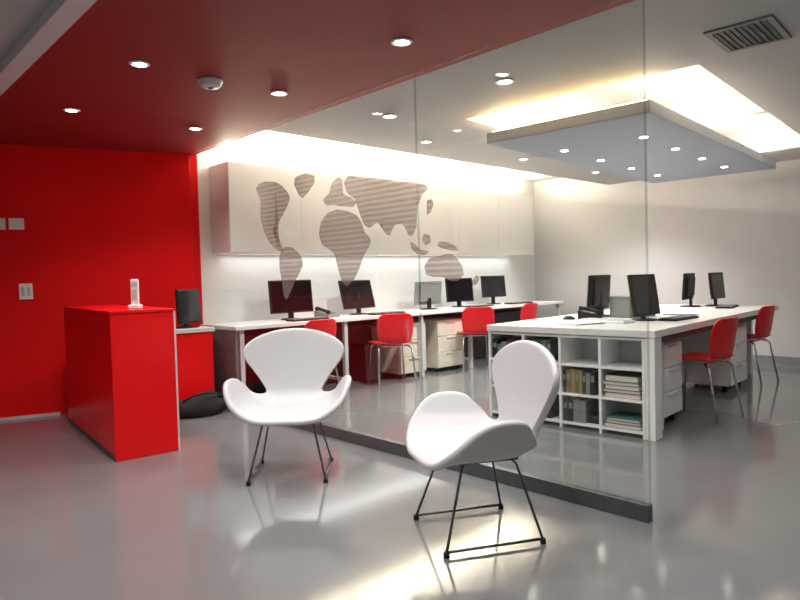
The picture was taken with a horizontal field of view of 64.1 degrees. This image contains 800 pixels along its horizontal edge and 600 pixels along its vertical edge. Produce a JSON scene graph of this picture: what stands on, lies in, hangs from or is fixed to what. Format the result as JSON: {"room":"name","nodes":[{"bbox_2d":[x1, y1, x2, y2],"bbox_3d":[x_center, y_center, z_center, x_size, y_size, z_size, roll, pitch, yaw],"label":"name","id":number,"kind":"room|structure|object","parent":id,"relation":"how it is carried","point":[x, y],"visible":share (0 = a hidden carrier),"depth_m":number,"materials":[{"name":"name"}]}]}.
{"room":"office reception area","nodes":[
{"label":"office reception area","id":0,"kind":"room"},
{"bbox_2d":[0,0,52,60],"bbox_3d":[-2.343,-1.314,0.732,4.100,0.080,11.493,-3,3,-43],"label":"ceiling","id":1,"kind":"structure","parent":0,"point":[16,16],"depth_m":3.10,"materials":[{"name":"white paint"}]},
{"bbox_2d":[0,144,202,417],"bbox_3d":[-4.927,-0.263,4.916,6.529,2.750,0.095,-2,2,-25],"label":"wall","id":2,"kind":"structure","parent":0,"point":[96,221],"depth_m":5.78,"materials":[{"name":"paint"}]},
{"bbox_2d":[0,218,5,229],"bbox_3d":[-3.461,-0.659,5.531,0.075,0.100,0.012,-2,2,-25],"label":"wall box","id":3,"kind":"object","parent":2,"relation":"attached to","point":[2,220],"visible":1,"depth_m":5.53,"materials":[{"name":"white plastic"}]},
{"bbox_2d":[8,218,23,229],"bbox_3d":[-3.353,-0.665,5.581,0.115,0.100,0.012,-2,2,-25],"label":"wall box","id":4,"kind":"object","parent":2,"relation":"attached to","point":[14,223],"visible":1,"depth_m":5.58,"materials":[{"name":"white plastic"}]},
{"bbox_2d":[19,283,32,299],"bbox_3d":[-3.292,-0.075,5.620,0.105,0.140,0.016,-2,2,-25],"label":"light switch","id":5,"kind":"object","parent":2,"relation":"attached to","point":[25,290],"visible":1,"depth_m":5.62,"materials":[{"name":"white plastic"}]},
{"bbox_2d":[0,412,59,420],"bbox_3d":[-5.381,1.121,4.675,5.122,0.025,0.014,-2,2,-25],"label":"baseboard","id":6,"kind":"structure","parent":2,"relation":"attached to","point":[55,413],"depth_m":5.64,"materials":[{"name":"grey"}]},
{"bbox_2d":[197,140,535,323],"bbox_3d":[0.056,-0.508,8.199,5.600,2.750,0.100,-3,3,-43],"label":"wall","id":7,"kind":"structure","parent":0,"point":[234,287],"depth_m":7.40,"materials":[{"name":"white paint"}]},
{"bbox_2d":[209,161,532,256],"bbox_3d":[0.035,-0.988,7.837,4.885,0.881,0.388,-3,3,-43],"label":"upper cabinet","id":8,"kind":"object","parent":7,"relation":"attached to","point":[255,209],"visible":1,"depth_m":7.05,"materials":[{"name":"white paint"}]},
{"bbox_2d":[222,253,526,256],"bbox_3d":[0.042,-0.552,7.856,4.685,0.008,0.320,-3,3,-43],"label":"light","id":9,"kind":"object","parent":8,"relation":"attached to","point":[310,254],"depth_m":7.57,"materials":[{"name":"white paint"}]},
{"bbox_2d":[0,355,799,599],"bbox_3d":[0.470,1.071,3.420,11.870,0.100,11.726,-3,3,-43],"label":"floor","id":10,"kind":"structure","parent":0,"point":[77,522],"depth_m":3.15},
{"bbox_2d":[63,304,179,461],"bbox_3d":[-2.183,0.548,4.906,0.428,0.985,1.606,-3,2,-37],"label":"reception counter","id":11,"kind":"object","parent":10,"relation":"on","point":[122,375],"depth_m":4.32,"materials":[{"name":"red paint"}]},
{"bbox_2d":[63,304,174,313],"bbox_3d":[-2.198,0.066,4.888,0.422,0.020,1.606,-3,2,-37],"label":"countertop","id":12,"kind":"structure","parent":11,"relation":"on","point":[113,308],"depth_m":4.47,"materials":[{"name":"red laminate"}]},
{"bbox_2d":[128,279,142,308],"bbox_3d":[-1.832,-0.041,4.414,0.080,0.205,0.070,-2,2,-3],"label":"cordless phone","id":13,"kind":"object","parent":11,"relation":"on","point":[134,283],"visible":1,"depth_m":4.40,"materials":[{"name":"white plastic"}]},
{"bbox_2d":[176,326,214,400],"bbox_3d":[-2.017,0.632,5.736,0.620,0.750,0.360,-3,2,-37],"label":"desk","id":14,"kind":"object","parent":10,"relation":"on","point":[195,361],"visible":0.44,"depth_m":5.67,"materials":[{"name":"red plastic"}]},
{"bbox_2d":[175,289,201,328],"bbox_3d":[-1.950,0.076,5.823,0.224,0.350,0.400,-1,2,11],"label":"computer monitor","id":15,"kind":"object","parent":14,"relation":"on","point":[188,308],"visible":0.98,"depth_m":5.78,"materials":[{"name":"black plastic"}]},
{"bbox_2d":[179,390,226,417],"bbox_3d":[-1.723,0.894,5.545,0.480,0.225,0.249,-3,2,-35],"label":"shoulder bag","id":16,"kind":"object","parent":10,"relation":"on","point":[206,403],"visible":0.88,"depth_m":5.46,"materials":[{"name":"black fabric"}]},
{"bbox_2d":[252,369,265,393],"bbox_3d":[-1.328,0.753,6.360,0.180,0.430,0.262,-3,3,-43],"label":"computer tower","id":17,"kind":"object","parent":10,"relation":"on","point":[258,387],"visible":0.02,"depth_m":6.33,"materials":[{"name":"black plastic"}]},
{"bbox_2d":[223,328,351,485],"bbox_3d":[-0.659,0.613,3.834,0.747,0.847,0.580,-2,2,-2],"label":"armchair","id":18,"kind":"object","parent":10,"relation":"on","point":[294,365],"visible":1,"depth_m":4.03,"materials":[{"name":"white plastic"}]},
{"bbox_2d":[304,318,339,382],"bbox_3d":[-0.887,0.571,6.217,0.519,0.783,0.445,0,3,45],"label":"chair","id":19,"kind":"object","parent":10,"relation":"on","point":[329,326],"visible":0.2,"depth_m":6.05,"materials":[{"name":"plastic"}]},
{"bbox_2d":[351,342,377,381],"bbox_3d":[-0.403,0.698,7.228,0.180,0.430,0.262,-3,3,-43],"label":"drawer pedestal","id":20,"kind":"object","parent":10,"relation":"on","point":[360,351],"visible":0.86,"depth_m":7.15,"materials":[{"name":"red plastic"}]},
{"bbox_2d":[201,301,562,395],"bbox_3d":[0.230,0.501,7.821,5.310,0.750,0.698,-3,3,-43],"label":"desk","id":21,"kind":"object","parent":10,"relation":"on","point":[230,339],"visible":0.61,"depth_m":6.73,"materials":[{"name":"white laminate"}]},
{"bbox_2d":[268,280,313,319],"bbox_3d":[-1.136,-0.002,6.638,0.500,0.408,0.224,-3,3,-39],"label":"computer monitor","id":22,"kind":"object","parent":21,"relation":"on","point":[290,297],"visible":0.84,"depth_m":6.61,"materials":[{"name":"black plastic"}]},
{"bbox_2d":[286,316,328,321],"bbox_3d":[-0.930,0.191,6.442,0.150,0.024,0.440,0,3,45],"label":"keyboard","id":23,"kind":"object","parent":21,"relation":"on","point":[318,317],"visible":1,"depth_m":6.36,"materials":[{"name":"black plastic"}]},
{"bbox_2d":[314,306,338,317],"bbox_3d":[-0.785,0.126,6.838,0.200,0.120,0.180,0,2,37],"label":"desk phone","id":24,"kind":"object","parent":21,"relation":"on","point":[319,311],"visible":0.97,"depth_m":6.79,"materials":[{"name":"grey plastic"}]},
{"bbox_2d":[338,280,375,314],"bbox_3d":[-0.471,-0.032,7.262,0.224,0.390,0.520,0,3,39],"label":"computer monitor","id":25,"kind":"object","parent":21,"relation":"on","point":[355,294],"visible":0.97,"depth_m":7.24,"materials":[{"name":"black plastic"}]},
{"bbox_2d":[367,311,405,314],"bbox_3d":[-0.150,0.145,7.188,0.440,0.024,0.150,-3,3,-40],"label":"keyboard","id":26,"kind":"object","parent":21,"relation":"on","point":[386,312],"visible":1,"depth_m":7.11,"materials":[{"name":"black plastic"}]},
{"bbox_2d":[414,281,441,309],"bbox_3d":[0.360,-0.059,8.002,0.440,0.349,0.224,-3,3,-39],"label":"computer monitor","id":27,"kind":"object","parent":21,"relation":"on","point":[427,293],"visible":0.98,"depth_m":7.97,"materials":[{"name":"grey plastic"}]},
{"bbox_2d":[445,278,473,306],"bbox_3d":[0.776,-0.099,8.391,0.420,0.379,0.224,-3,2,-29],"label":"computer monitor","id":28,"kind":"object","parent":21,"relation":"on","point":[458,290],"visible":0.84,"depth_m":8.36,"materials":[{"name":"black plastic"}]},
{"bbox_2d":[464,304,493,307],"bbox_3d":[1.029,0.075,8.296,0.150,0.024,0.440,0,3,43],"label":"keyboard","id":29,"kind":"object","parent":21,"relation":"on","point":[480,305],"visible":0.99,"depth_m":8.21,"materials":[{"name":"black plastic"}]},
{"bbox_2d":[480,275,505,303],"bbox_3d":[1.306,-0.142,8.958,0.460,0.398,0.224,-3,2,-37],"label":"computer monitor","id":30,"kind":"object","parent":21,"relation":"on","point":[491,286],"visible":0.92,"depth_m":8.93,"materials":[{"name":"black plastic"}]},
{"bbox_2d":[504,301,532,303],"bbox_3d":[1.657,0.038,8.912,0.440,0.024,0.150,-3,3,-39],"label":"keyboard","id":31,"kind":"object","parent":21,"relation":"on","point":[520,302],"visible":1,"depth_m":8.83,"materials":[{"name":"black plastic"}]},
{"bbox_2d":[368,313,417,388],"bbox_3d":[-0.092,0.525,6.927,0.445,0.783,0.519,-2,2,-15],"label":"chair","id":32,"kind":"object","parent":10,"relation":"on","point":[393,330],"visible":1,"depth_m":6.71,"materials":[{"name":"plastic"}]},
{"bbox_2d":[371,321,425,378],"bbox_3d":[-0.010,0.576,7.562,0.420,0.630,0.512,-3,3,-43],"label":"drawer pedestal","id":33,"kind":"object","parent":10,"relation":"on","point":[391,362],"visible":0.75,"depth_m":7.39,"materials":[{"name":"beige laminate"}]},
{"bbox_2d":[413,317,462,371],"bbox_3d":[0.456,0.549,8.000,0.460,0.630,0.512,-3,3,-43],"label":"drawer pedestal","id":34,"kind":"object","parent":10,"relation":"on","point":[444,345],"visible":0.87,"depth_m":7.78,"materials":[{"name":"beige laminate"}]},
{"bbox_2d":[226,407,652,522],"bbox_3d":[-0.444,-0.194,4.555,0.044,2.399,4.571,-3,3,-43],"label":"baseboard","id":35,"kind":"structure","parent":10,"relation":"on","point":[642,511],"depth_m":3.39,"materials":[{"name":"grey metal"}]},
{"bbox_2d":[457,307,494,372],"bbox_3d":[0.930,0.466,7.876,0.445,0.783,0.519,-2,2,-5],"label":"chair","id":36,"kind":"object","parent":10,"relation":"on","point":[475,320],"visible":0.81,"depth_m":7.65,"materials":[{"name":"plastic"}]},
{"bbox_2d":[406,340,559,558],"bbox_3d":[0.342,0.619,2.874,0.580,0.847,0.747,-2,2,-15],"label":"armchair","id":37,"kind":"object","parent":10,"relation":"on","point":[446,429],"visible":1,"depth_m":2.85,"materials":[{"name":"white plastic"}]},
{"bbox_2d":[520,303,537,320],"bbox_3d":[1.552,0.429,8.466,0.519,0.783,0.445,0,3,43],"label":"chair","id":38,"kind":"object","parent":10,"relation":"on","point":[529,310],"visible":0.29,"depth_m":8.25,"materials":[{"name":"plastic"}]},
{"bbox_2d":[488,331,663,439],"bbox_3d":[1.315,0.599,4.914,1.280,0.697,0.340,0,3,42],"label":"bookcase","id":39,"kind":"object","parent":10,"relation":"on","point":[609,354],"visible":0.38,"depth_m":4.73,"materials":[{"name":"white laminate"}]},
{"bbox_2d":[497,343,501,350],"bbox_3d":[0.879,0.407,5.245,0.039,0.112,0.221,0,3,42],"label":"book","id":40,"kind":"object","parent":39,"relation":"on","point":[499,346],"visible":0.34,"depth_m":5.16,"materials":[{"name":"paper"}]},
{"bbox_2d":[492,337,511,356],"bbox_3d":[0.845,0.388,5.274,0.049,0.150,0.221,0,3,42],"label":"book","id":41,"kind":"object","parent":39,"relation":"on","point":[495,341],"visible":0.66,"depth_m":5.20,"materials":[{"name":"paper"}]},
{"bbox_2d":[507,336,521,344],"bbox_3d":[0.948,0.384,5.180,0.049,0.159,0.221,0,3,42],"label":"book","id":42,"kind":"object","parent":39,"relation":"on","point":[509,340],"visible":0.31,"depth_m":5.11,"materials":[{"name":"paper"}]},
{"bbox_2d":[533,336,546,342],"bbox_3d":[1.122,0.378,5.021,0.039,0.172,0.221,0,3,42],"label":"book","id":43,"kind":"object","parent":39,"relation":"on","point":[534,339],"visible":0.2,"depth_m":4.94,"materials":[{"name":"paper"}]},
{"bbox_2d":[538,337,553,344],"bbox_3d":[1.149,0.380,4.995,0.034,0.168,0.221,0,3,43],"label":"book","id":44,"kind":"object","parent":39,"relation":"on","point":[541,339],"visible":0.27,"depth_m":4.92,"materials":[{"name":"paper"}]},
{"bbox_2d":[542,337,555,347],"bbox_3d":[1.177,0.382,4.970,0.039,0.165,0.221,0,3,42],"label":"book","id":45,"kind":"object","parent":39,"relation":"on","point":[543,340],"visible":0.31,"depth_m":4.89,"materials":[{"name":"paper"}]},
{"bbox_2d":[546,337,557,360],"bbox_3d":[1.206,0.381,4.943,0.039,0.168,0.221,0,3,42],"label":"book","id":46,"kind":"object","parent":39,"relation":"on","point":[551,344],"visible":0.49,"depth_m":4.88,"materials":[{"name":"paper"}]},
{"bbox_2d":[547,394,558,417],"bbox_3d":[1.210,0.814,4.965,0.039,0.171,0.221,0,3,42],"label":"book","id":47,"kind":"object","parent":39,"relation":"on","point":[554,411],"visible":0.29,"depth_m":4.92,"materials":[{"name":"paper"}]},
{"bbox_2d":[563,369,565,391],"bbox_3d":[1.306,0.602,4.865,0.024,0.166,0.221,0,3,42],"label":"book","id":48,"kind":"object","parent":39,"relation":"on","point":[564,370],"visible":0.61,"depth_m":4.79,"materials":[{"name":"paper"}]},
{"bbox_2d":[563,396,570,420],"bbox_3d":[1.316,0.814,4.869,0.034,0.171,0.221,0,3,42],"label":"book","id":49,"kind":"object","parent":39,"relation":"on","point":[565,399],"visible":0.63,"depth_m":4.79,"materials":[{"name":"paper"}]},
{"bbox_2d":[566,367,574,392],"bbox_3d":[1.330,0.597,4.843,0.039,0.176,0.221,0,3,42],"label":"book","id":50,"kind":"object","parent":39,"relation":"on","point":[568,370],"visible":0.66,"depth_m":4.76,"materials":[{"name":"paper"}]},
{"bbox_2d":[568,396,579,421],"bbox_3d":[1.345,0.812,4.841,0.044,0.175,0.221,0,3,42],"label":"book","id":51,"kind":"object","parent":39,"relation":"on","point":[570,399],"visible":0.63,"depth_m":4.76,"materials":[{"name":"paper"}]},
{"bbox_2d":[571,367,582,392],"bbox_3d":[1.358,0.596,4.817,0.034,0.179,0.221,0,3,42],"label":"book","id":52,"kind":"object","parent":39,"relation":"on","point":[572,369],"visible":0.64,"depth_m":4.74,"materials":[{"name":"paper"}]},
{"bbox_2d":[573,397,586,422],"bbox_3d":[1.380,0.818,4.810,0.049,0.163,0.221,0,3,42],"label":"book","id":53,"kind":"object","parent":39,"relation":"on","point":[576,409],"visible":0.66,"depth_m":4.73,"materials":[{"name":"paper"}]},
{"bbox_2d":[575,367,586,393],"bbox_3d":[1.382,0.598,4.795,0.029,0.176,0.221,0,3,42],"label":"book","id":54,"kind":"object","parent":39,"relation":"on","point":[576,370],"visible":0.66,"depth_m":4.72,"materials":[{"name":"paper"}]},
{"bbox_2d":[579,368,592,393],"bbox_3d":[1.402,0.598,4.777,0.024,0.176,0.221,0,3,42],"label":"book","id":55,"kind":"object","parent":39,"relation":"on","point":[584,369],"visible":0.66,"depth_m":4.70,"materials":[{"name":"paper"}]},
{"bbox_2d":[586,372,589,394],"bbox_3d":[1.445,0.608,4.738,0.029,0.156,0.221,0,3,42],"label":"book","id":56,"kind":"object","parent":39,"relation":"on","point":[588,373],"visible":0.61,"depth_m":4.66,"materials":[{"name":"paper"}]},
{"bbox_2d":[579,398,598,422],"bbox_3d":[1.417,0.819,4.776,0.049,0.163,0.221,0,3,42],"label":"book","id":57,"kind":"object","parent":39,"relation":"on","point":[587,406],"visible":0.8,"depth_m":4.71,"materials":[{"name":"paper"}]},
{"bbox_2d":[582,368,597,393],"bbox_3d":[1.422,0.603,4.758,0.029,0.166,0.221,0,3,43],"label":"book","id":58,"kind":"object","parent":39,"relation":"on","point":[589,370],"visible":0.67,"depth_m":4.68,"materials":[{"name":"paper"}]},
{"bbox_2d":[589,412,598,423],"bbox_3d":[1.468,0.861,4.718,0.090,0.079,0.160,0,3,42],"label":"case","id":59,"kind":"object","parent":39,"relation":"on","point":[594,418],"visible":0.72,"depth_m":4.67,"materials":[{"name":"black plastic"}]},
{"bbox_2d":[590,369,598,394],"bbox_3d":[1.470,0.600,4.714,0.039,0.172,0.221,0,3,42],"label":"book","id":60,"kind":"object","parent":39,"relation":"on","point":[594,382],"visible":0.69,"depth_m":4.64,"materials":[{"name":"paper"}]},
{"bbox_2d":[605,392,641,399],"bbox_3d":[1.646,0.669,4.578,0.260,0.034,0.250,0,3,42],"label":"folder","id":61,"kind":"object","parent":39,"relation":"on","point":[607,394],"visible":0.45,"depth_m":4.48,"materials":[{"name":"paper"}]},
{"bbox_2d":[603,387,641,394],"bbox_3d":[1.638,0.639,4.583,0.270,0.024,0.250,0,3,42],"label":"folder","id":62,"kind":"object","parent":61,"relation":"on","point":[604,388],"visible":0.36,"depth_m":4.49,"materials":[{"name":"paper"}]},
{"bbox_2d":[605,384,641,391],"bbox_3d":[1.642,0.611,4.578,0.250,0.029,0.250,0,3,42],"label":"folder","id":63,"kind":"object","parent":62,"relation":"on","point":[619,387],"visible":0.45,"depth_m":4.48,"materials":[{"name":"paper"}]},
{"bbox_2d":[603,380,641,386],"bbox_3d":[1.635,0.584,4.584,0.260,0.024,0.250,0,3,42],"label":"folder","id":64,"kind":"object","parent":63,"relation":"on","point":[604,381],"visible":0.41,"depth_m":4.48,"materials":[{"name":"paper"}]},
{"bbox_2d":[605,370,641,383],"bbox_3d":[1.638,0.549,4.578,0.240,0.044,0.250,0,3,42],"label":"folder","id":65,"kind":"object","parent":64,"relation":"on","point":[620,375],"visible":0.84,"depth_m":4.51,"materials":[{"name":"paper"}]},
{"bbox_2d":[604,421,642,430],"bbox_3d":[1.648,0.886,4.589,0.270,0.029,0.250,0,3,42],"label":"folder","id":66,"kind":"object","parent":39,"relation":"on","point":[607,424],"visible":0.39,"depth_m":4.49,"materials":[{"name":"paper"}]},
{"bbox_2d":[606,419,642,426],"bbox_3d":[1.652,0.861,4.584,0.250,0.019,0.250,0,3,42],"label":"folder","id":67,"kind":"object","parent":66,"relation":"on","point":[608,421],"visible":0.36,"depth_m":4.48,"materials":[{"name":"paper"}]},
{"bbox_2d":[607,411,642,423],"bbox_3d":[1.652,0.841,4.583,0.240,0.019,0.250,0,3,42],"label":"folder","id":68,"kind":"object","parent":67,"relation":"on","point":[623,416],"visible":0.84,"depth_m":4.55,"materials":[{"name":"paper"}]},
{"bbox_2d":[487,304,778,440],"bbox_3d":[2.398,0.504,6.045,1.360,0.750,3.500,0,3,42],"label":"island table","id":69,"kind":"object","parent":10,"relation":"on","point":[654,333],"visible":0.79,"depth_m":4.77,"materials":[{"name":"white laminate"}]},
{"bbox_2d":[563,315,574,319],"bbox_3d":[1.471,0.151,5.559,0.110,0.037,0.064,-1,2,27],"label":"computer mouse","id":70,"kind":"object","parent":69,"relation":"on","point":[566,317],"visible":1,"depth_m":5.54,"materials":[{"name":"black plastic"}]},
{"bbox_2d":[557,321,605,325],"bbox_3d":[1.432,0.182,5.051,0.313,0.012,0.254,-3,2,-27],"label":"paper stack","id":71,"kind":"object","parent":69,"relation":"on","point":[577,323],"visible":1,"depth_m":5.00,"materials":[{"name":"white paper"}]},
{"bbox_2d":[578,306,601,318],"bbox_3d":[1.659,0.104,5.580,0.200,0.120,0.180,-1,2,17],"label":"desk phone","id":72,"kind":"object","parent":69,"relation":"on","point":[596,313],"visible":0.98,"depth_m":5.51,"materials":[{"name":"black plastic"}]},
{"bbox_2d":[587,275,610,316],"bbox_3d":[1.855,-0.042,5.894,0.224,0.380,0.450,0,3,41],"label":"computer monitor","id":73,"kind":"object","parent":69,"relation":"on","point":[598,290],"visible":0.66,"depth_m":5.83,"materials":[{"name":"black plastic"}]},
{"bbox_2d":[578,318,634,323],"bbox_3d":[1.667,0.166,5.168,0.150,0.024,0.440,-3,2,-35],"label":"keyboard","id":74,"kind":"object","parent":69,"relation":"on","point":[607,320],"visible":0.99,"depth_m":5.08,"materials":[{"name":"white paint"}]},
{"bbox_2d":[608,295,655,317],"bbox_3d":[2.079,0.053,5.714,0.330,0.190,0.250,-3,2,-27],"label":"box","id":75,"kind":"object","parent":69,"relation":"on","point":[620,305],"visible":0.49,"depth_m":5.63,"materials":[{"name":"grey plastic"}]},
{"bbox_2d":[627,274,659,320],"bbox_3d":[2.002,-0.022,5.250,0.470,0.377,0.224,-3,3,-45],"label":"computer monitor","id":76,"kind":"object","parent":69,"relation":"on","point":[642,287],"visible":0.94,"depth_m":5.20,"materials":[{"name":"black plastic"}]},
{"bbox_2d":[658,315,698,320],"bbox_3d":[2.289,0.147,5.242,0.440,0.024,0.150,-3,3,-43],"label":"keyboard","id":77,"kind":"object","parent":69,"relation":"on","point":[678,317],"visible":1,"depth_m":5.15,"materials":[{"name":"black plastic"}]},
{"bbox_2d":[662,312,697,314],"bbox_3d":[2.560,0.126,5.836,0.313,0.012,0.254,-1,2,23],"label":"paper stack","id":78,"kind":"object","parent":69,"relation":"on","point":[663,313],"visible":1,"depth_m":5.79,"materials":[{"name":"white paper"}]},
{"bbox_2d":[680,273,700,306],"bbox_3d":[3.207,-0.113,7.054,0.224,0.370,0.420,0,2,38],"label":"computer monitor","id":79,"kind":"object","parent":69,"relation":"on","point":[688,287],"visible":1,"depth_m":6.98,"materials":[{"name":"black plastic"}]},
{"bbox_2d":[705,272,725,305],"bbox_3d":[3.493,-0.120,7.061,0.224,0.369,0.420,0,3,44],"label":"computer monitor","id":80,"kind":"object","parent":69,"relation":"on","point":[716,282],"visible":0.85,"depth_m":7.01,"materials":[{"name":"black plastic"}]},
{"bbox_2d":[715,304,738,308],"bbox_3d":[3.434,0.067,6.699,0.150,0.024,0.440,0,2,36],"label":"keyboard","id":81,"kind":"object","parent":69,"relation":"on","point":[724,306],"visible":1,"depth_m":6.56,"materials":[{"name":"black plastic"}]},
{"bbox_2d":[663,339,681,419],"bbox_3d":[1.840,0.621,4.968,0.572,0.620,0.420,0,3,42],"label":"drawer pedestal","id":82,"kind":"object","parent":10,"relation":"on","point":[672,349],"visible":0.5,"depth_m":4.78,"materials":[{"name":"white paint"}]},
{"bbox_2d":[677,322,746,391],"bbox_3d":[3.062,0.538,6.287,0.532,0.630,0.550,0,3,42],"label":"drawer pedestal","id":83,"kind":"object","parent":10,"relation":"on","point":[697,373],"visible":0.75,"depth_m":6.10,"materials":[{"name":"white paint"}]},
{"bbox_2d":[682,317,743,423],"bbox_3d":[2.385,0.523,5.074,0.445,0.783,0.519,-3,2,-37],"label":"chair","id":84,"kind":"object","parent":10,"relation":"on","point":[724,331],"visible":0.91,"depth_m":4.87,"materials":[{"name":"plastic"}]},
{"bbox_2d":[747,305,778,385],"bbox_3d":[3.531,0.443,6.532,0.445,0.783,0.519,-3,3,-39],"label":"chair","id":85,"kind":"object","parent":10,"relation":"on","point":[764,319],"visible":0.73,"depth_m":6.30,"materials":[{"name":"plastic"}]},
{"bbox_2d":[0,0,799,184],"bbox_3d":[2.418,-1.522,4.253,7.470,0.120,10.107,-3,3,-43],"label":"ceiling","id":86,"kind":"structure","parent":0,"point":[325,54],"depth_m":3.82,"materials":[{"name":"paint"}]},
{"bbox_2d":[0,0,96,95],"bbox_3d":[-0.350,-1.367,1.676,0.100,0.144,10.140,-3,3,-43],"label":"trim","id":87,"kind":"structure","parent":86,"relation":"attached to","point":[59,16],"depth_m":3.20,"materials":[{"name":"white paint"}]},
{"bbox_2d":[62,108,79,112],"bbox_3d":[-2.318,-1.339,4.505,0.114,0.011,0.114,-3,3,-43],"label":"recessed light","id":88,"kind":"object","parent":86,"relation":"in","point":[71,110],"visible":1,"depth_m":4.50,"materials":[{"name":"white paint"}]},
{"bbox_2d":[129,60,149,67],"bbox_3d":[-1.470,-1.330,3.602,0.114,0.011,0.114,-3,3,-43],"label":"recessed light","id":89,"kind":"object","parent":86,"relation":"in","point":[135,63],"visible":1,"depth_m":3.60,"materials":[{"name":"white paint"}]},
{"bbox_2d":[188,127,201,130],"bbox_3d":[-1.649,-1.378,5.135,0.114,0.011,0.114,-3,3,-43],"label":"recessed light","id":90,"kind":"object","parent":86,"relation":"in","point":[189,128],"visible":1,"depth_m":5.13,"materials":[{"name":"white paint"}]},
{"bbox_2d":[198,76,222,89],"bbox_3d":[-1.169,-1.327,3.939,0.150,0.056,0.150,-3,3,-43],"label":"smoke detector","id":91,"kind":"object","parent":86,"relation":"attached to","point":[207,82],"visible":1,"depth_m":3.90,"materials":[{"name":"grey plastic"}]},
{"bbox_2d":[271,90,287,95],"bbox_3d":[-0.799,-1.370,4.231,0.114,0.011,0.114,-3,3,-43],"label":"recessed light","id":92,"kind":"object","parent":86,"relation":"in","point":[276,92],"visible":1,"depth_m":4.22,"materials":[{"name":"white paint"}]},
{"bbox_2d":[382,114,397,118],"bbox_3d":[-0.078,-1.412,4.908,0.126,0.011,0.126,-3,3,-43],"label":"recessed light","id":93,"kind":"object","parent":86,"relation":"in","point":[386,116],"visible":1,"depth_m":4.91,"materials":[{"name":"white paint"}]},
{"bbox_2d":[239,130,561,181],"bbox_3d":[0.503,-1.707,7.640,5.610,0.160,1.310,-3,3,-43],"label":"cove","id":94,"kind":"object","parent":86,"relation":"attached to","point":[264,137],"visible":0.11,"depth_m":7.51,"materials":[{"name":"white paint"}]},
{"bbox_2d":[391,37,411,46],"bbox_3d":[0.009,-1.362,3.371,0.114,0.011,0.114,-3,3,-43],"label":"recessed light","id":95,"kind":"object","parent":86,"relation":"in","point":[402,41],"visible":1,"depth_m":3.37,"materials":[{"name":"white paint"}]},
{"bbox_2d":[495,78,514,84],"bbox_3d":[0.675,-1.405,4.106,0.126,0.011,0.126,-3,3,-43],"label":"recessed light","id":96,"kind":"object","parent":86,"relation":"in","point":[504,81],"visible":1,"depth_m":4.11,"materials":[{"name":"white paint"}]},
{"bbox_2d":[703,14,791,53],"bbox_3d":[1.855,-1.411,3.404,0.320,0.012,0.420,0,3,43],"label":"ceiling vent","id":97,"kind":"object","parent":86,"relation":"in","point":[770,21],"visible":1,"depth_m":3.38,"materials":[{"name":"grey plastic"}]},
{"bbox_2d":[490,65,799,144],"bbox_3d":[2.379,-1.704,5.804,1.840,0.180,3.670,0,3,42],"label":"ceiling","id":98,"kind":"structure","parent":0,"point":[694,81],"depth_m":5.54,"materials":[{"name":"white paint"}]},
{"bbox_2d":[487,78,775,182],"bbox_3d":[2.329,-1.534,5.914,1.300,0.444,3.450,0,3,42],"label":"light panel","id":99,"kind":"object","parent":98,"relation":"hanging from","point":[645,140],"visible":0.98,"depth_m":5.26,"materials":[{"name":"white paint"}]},
{"bbox_2d":[661,90,767,124],"bbox_3d":[2.346,-1.642,5.769,1.760,0.220,0.110,0,3,42],"label":"ceiling light","id":100,"kind":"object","parent":98,"relation":"attached to","point":[726,105],"depth_m":5.40,"materials":[{"name":"white paint"}]},
{"bbox_2d":[533,159,799,356],"bbox_3d":[5.415,-0.598,6.654,0.100,2.750,9.690,-3,3,-43],"label":"wall","id":101,"kind":"structure","parent":0,"point":[745,227],"depth_m":8.40,"materials":[{"name":"grey paint"}]},
{"bbox_2d":[753,355,799,365],"bbox_3d":[5.655,0.731,6.397,0.015,0.100,8.770,-3,3,-43],"label":"baseboard","id":102,"kind":"structure","parent":101,"relation":"attached to","point":[765,359],"depth_m":7.60,"materials":[{"name":"grey"}]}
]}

